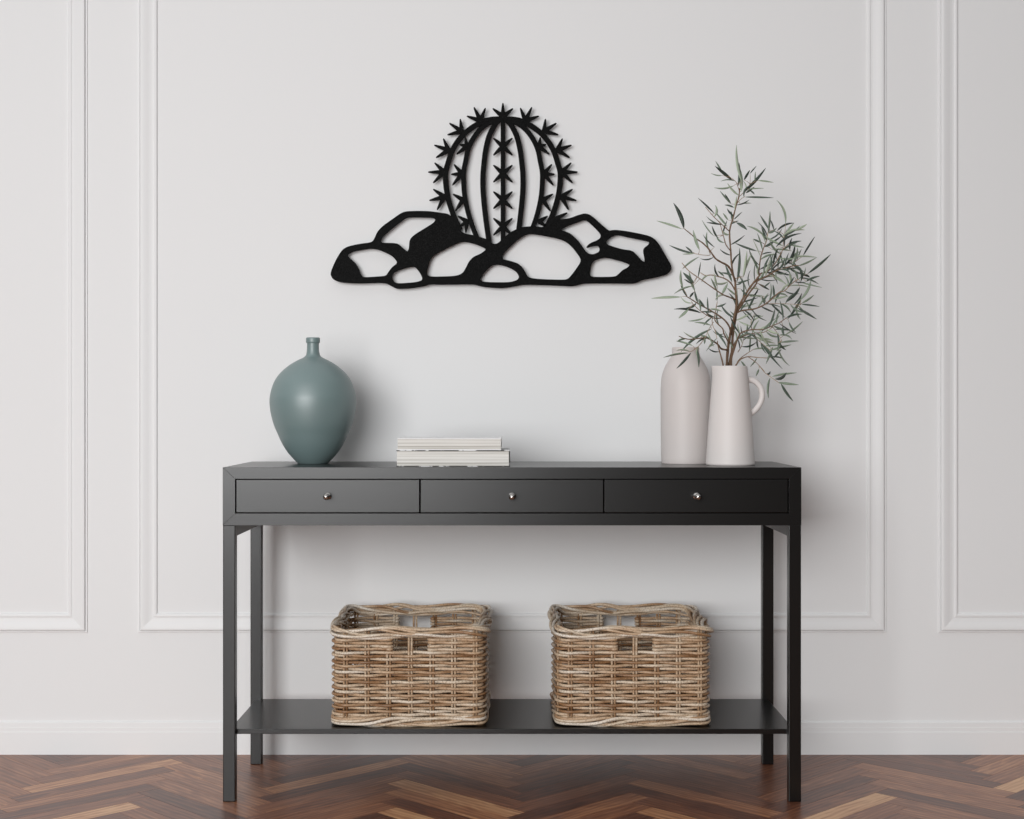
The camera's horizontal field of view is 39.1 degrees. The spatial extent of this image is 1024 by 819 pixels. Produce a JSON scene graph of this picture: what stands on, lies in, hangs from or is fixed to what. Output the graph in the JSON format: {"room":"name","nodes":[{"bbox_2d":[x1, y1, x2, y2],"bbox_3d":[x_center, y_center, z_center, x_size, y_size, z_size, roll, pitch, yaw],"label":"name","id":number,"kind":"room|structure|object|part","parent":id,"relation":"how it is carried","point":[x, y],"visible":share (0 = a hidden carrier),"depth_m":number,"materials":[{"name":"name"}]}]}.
{"room":"home entryway","nodes":[
{"label":"home entryway","id":0,"kind":"room"},
{"bbox_2d":[0,0,1023,720],"bbox_3d":[0.000,-0.525,4.035,8.400,3.050,0.120,0,0,0],"label":"wall","id":1,"kind":"structure","parent":0,"point":[290,132],"depth_m":3.98,"materials":[{"name":"white paint"}]},
{"bbox_2d":[0,0,87,632],"bbox_3d":[-2.200,-0.517,3.971,2.061,2.265,0.011,0,0,0],"label":"trim","id":2,"kind":"structure","parent":1,"relation":"attached to","point":[75,620],"depth_m":3.97,"materials":[{"name":"white paint"}]},
{"bbox_2d":[331,103,670,288],"bbox_3d":[-0.030,-0.585,3.964,0.934,0.510,0.024,0,0,0],"label":"metal wall art","id":3,"kind":"object","parent":1,"relation":"attached to","point":[445,232],"visible":1,"depth_m":3.95},
{"bbox_2d":[138,0,885,632],"bbox_3d":[0.001,-0.517,3.971,2.061,2.265,0.011,0,0,0],"label":"trim","id":4,"kind":"structure","parent":1,"relation":"attached to","point":[150,620],"depth_m":3.97,"materials":[{"name":"white paint"}]},
{"bbox_2d":[0,721,1023,754],"bbox_3d":[0.000,0.904,3.973,8.400,0.092,0.009,0,0,0],"label":"baseboard","id":5,"kind":"structure","parent":1,"relation":"attached to","point":[16,737],"depth_m":3.97,"materials":[{"name":"white paint"}]},
{"bbox_2d":[938,0,1023,632],"bbox_3d":[2.206,-0.517,3.971,2.061,2.265,0.011,0,0,0],"label":"trim","id":6,"kind":"structure","parent":1,"relation":"attached to","point":[950,620],"depth_m":3.97,"materials":[{"name":"white paint"}]},
{"bbox_2d":[0,755,1023,818],"bbox_3d":[0.000,0.970,1.845,8.800,0.040,5.289,0,0,0],"label":"floor","id":7,"kind":"structure","parent":0,"point":[31,786],"depth_m":3.62,"materials":[{"name":"brown wood"}]},
{"bbox_2d":[223,461,800,801],"bbox_3d":[0.000,0.545,3.671,1.400,0.810,0.429,0,0,0],"label":"console table","id":8,"kind":"object","parent":7,"relation":"on","point":[256,494],"visible":1,"depth_m":3.49,"materials":[{"name":"black paint"}]},
{"bbox_3d":[-0.685,0.210,3.688,0.030,0.140,0.395,0,0,0],"label":"panel","id":9,"kind":"part","parent":8,"relation":"part of","materials":[{"name":"black paint"}]},
{"bbox_3d":[-0.685,0.615,3.503,0.030,0.670,0.026,0,0,0],"label":"leg","id":10,"kind":"part","parent":8,"relation":"part of","materials":[{"name":"black paint"}]},
{"bbox_3d":[-0.683,0.294,3.687,0.026,0.028,0.342,0,0,0],"label":"rail","id":11,"kind":"part","parent":8,"relation":"part of","materials":[{"name":"black paint"}]},
{"bbox_3d":[-0.685,0.615,3.871,0.030,0.670,0.026,0,0,0],"label":"leg","id":12,"kind":"part","parent":8,"relation":"part of","materials":[{"name":"black paint"}]},
{"bbox_2d":[269,337,355,463],"bbox_3d":[-0.517,-0.023,3.745,0.223,0.327,0.223,0,0,-33],"label":"vase","id":13,"kind":"object","parent":8,"relation":"on","point":[312,401],"visible":1,"depth_m":3.67,"materials":[{"name":"teal ceramic"}]},
{"bbox_3d":[-0.446,0.210,3.474,0.018,0.018,0.035,0,0,0],"label":"knob","id":14,"kind":"part","parent":8,"relation":"part of","materials":[{"name":"silver metal"}]},
{"bbox_3d":[-0.446,0.210,3.502,0.444,0.080,0.021,0,0,0],"label":"drawer","id":15,"kind":"part","parent":8,"relation":"part of","materials":[{"name":"black paint"}]},
{"bbox_2d":[330,603,492,726],"bbox_3d":[-0.254,0.651,3.719,0.408,0.256,0.400,0,0,0],"label":"wicker basket","id":16,"kind":"object","parent":8,"relation":"on","point":[431,698],"visible":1,"depth_m":3.54,"materials":[{"name":"wicker"}]},
{"bbox_2d":[396,448,509,466],"bbox_3d":[-0.144,0.120,3.627,0.277,0.040,0.202,0,0,0],"label":"book","id":17,"kind":"object","parent":8,"relation":"on","point":[405,458],"visible":0.88,"depth_m":3.53,"materials":[{"name":"white paper"}]},
{"bbox_2d":[397,437,501,449],"bbox_3d":[-0.154,0.085,3.624,0.255,0.029,0.192,0,0,0],"label":"book","id":18,"kind":"object","parent":17,"relation":"on","point":[404,443],"visible":1,"depth_m":3.53,"materials":[{"name":"white paper"}]},
{"bbox_3d":[0.000,0.210,3.502,0.443,0.080,0.021,0,0,0],"label":"drawer","id":19,"kind":"part","parent":8,"relation":"part of","materials":[{"name":"black paint"}]},
{"bbox_2d":[237,699,786,733],"bbox_3d":[0.000,0.784,3.692,1.373,0.012,0.364,0,0,0],"label":"shelf","id":20,"kind":"object","parent":8,"relation":"attached to","point":[263,716],"depth_m":3.58,"materials":[{"name":"black paint"}]},
{"bbox_3d":[0.000,0.210,3.474,0.018,0.018,0.035,0,0,0],"label":"knob","id":21,"kind":"part","parent":8,"relation":"part of","materials":[{"name":"silver metal"}]},
{"bbox_3d":[0.000,0.266,3.688,1.400,0.029,0.395,0,0,0],"label":"rail","id":22,"kind":"part","parent":8,"relation":"part of","materials":[{"name":"black paint"}]},
{"bbox_2d":[547,603,713,726],"bbox_3d":[0.297,0.651,3.719,0.408,0.256,0.400,0,0,0],"label":"wicker basket","id":23,"kind":"object","parent":8,"relation":"on","point":[638,695],"visible":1,"depth_m":3.54,"materials":[{"name":"wicker"}]},
{"bbox_2d":[661,347,710,463],"bbox_3d":[0.452,-0.011,3.755,0.130,0.302,0.130,0,0,-38],"label":"bottle vase","id":24,"kind":"object","parent":8,"relation":"on","point":[686,389],"visible":0.91,"depth_m":3.70,"materials":[{"name":"grey ceramic"}]},
{"bbox_3d":[0.446,0.210,3.502,0.444,0.080,0.021,0,0,0],"label":"drawer","id":25,"kind":"part","parent":8,"relation":"part of","materials":[{"name":"black paint"}]},
{"bbox_3d":[0.447,0.210,3.474,0.018,0.018,0.035,0,0,0],"label":"knob","id":26,"kind":"part","parent":8,"relation":"part of","materials":[{"name":"silver metal"}]},
{"bbox_2d":[706,366,764,465],"bbox_3d":[0.551,0.015,3.630,0.126,0.250,0.126,0,0,-45],"label":"jug","id":27,"kind":"object","parent":8,"relation":"on","point":[730,442],"visible":1,"depth_m":3.59,"materials":[{"name":"white ceramic"}]},
{"bbox_2d":[651,145,830,400],"bbox_3d":[0.567,-0.323,3.620,0.445,0.698,0.170,0,0,-8],"label":"branch","id":28,"kind":"object","parent":27,"relation":"in","point":[730,340],"visible":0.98,"depth_m":3.62,"materials":[{"name":"green plant"}]},
{"bbox_3d":[0.477,-0.150,3.591,0.173,0.303,0.054,0,0,-40],"label":"stem","id":29,"kind":"part","parent":28,"relation":"part of","materials":[{"name":"green plant"}]},
{"bbox_3d":[0.502,-0.285,3.644,0.224,0.624,0.106,0,0,-22],"label":"stem","id":30,"kind":"part","parent":28,"relation":"part of","materials":[{"name":"green plant"}]},
{"bbox_3d":[0.633,-0.135,3.637,0.151,0.222,0.103,0,0,25],"label":"stem","id":31,"kind":"part","parent":28,"relation":"part of","materials":[{"name":"green plant"}]},
{"bbox_3d":[0.648,-0.220,3.645,0.203,0.494,0.135,0,0,0],"label":"stem","id":32,"kind":"part","parent":28,"relation":"part of","materials":[{"name":"green plant"}]},
{"bbox_3d":[0.610,-0.031,3.630,0.054,0.105,0.017,0,0,0],"label":"handle","id":33,"kind":"part","parent":27,"relation":"part of","materials":[{"name":"white ceramic"}]},
{"bbox_3d":[0.685,0.615,3.871,0.030,0.670,0.026,0,0,0],"label":"leg","id":34,"kind":"part","parent":8,"relation":"part of","materials":[{"name":"black paint"}]},
{"bbox_3d":[0.683,0.294,3.687,0.026,0.028,0.342,0,0,0],"label":"rail","id":35,"kind":"part","parent":8,"relation":"part of","materials":[{"name":"black paint"}]},
{"bbox_3d":[0.685,0.210,3.688,0.030,0.140,0.395,0,0,0],"label":"panel","id":36,"kind":"part","parent":8,"relation":"part of","materials":[{"name":"black paint"}]},
{"bbox_3d":[0.685,0.615,3.503,0.030,0.670,0.026,0,0,0],"label":"leg","id":37,"kind":"part","parent":8,"relation":"part of","materials":[{"name":"black paint"}]}
]}

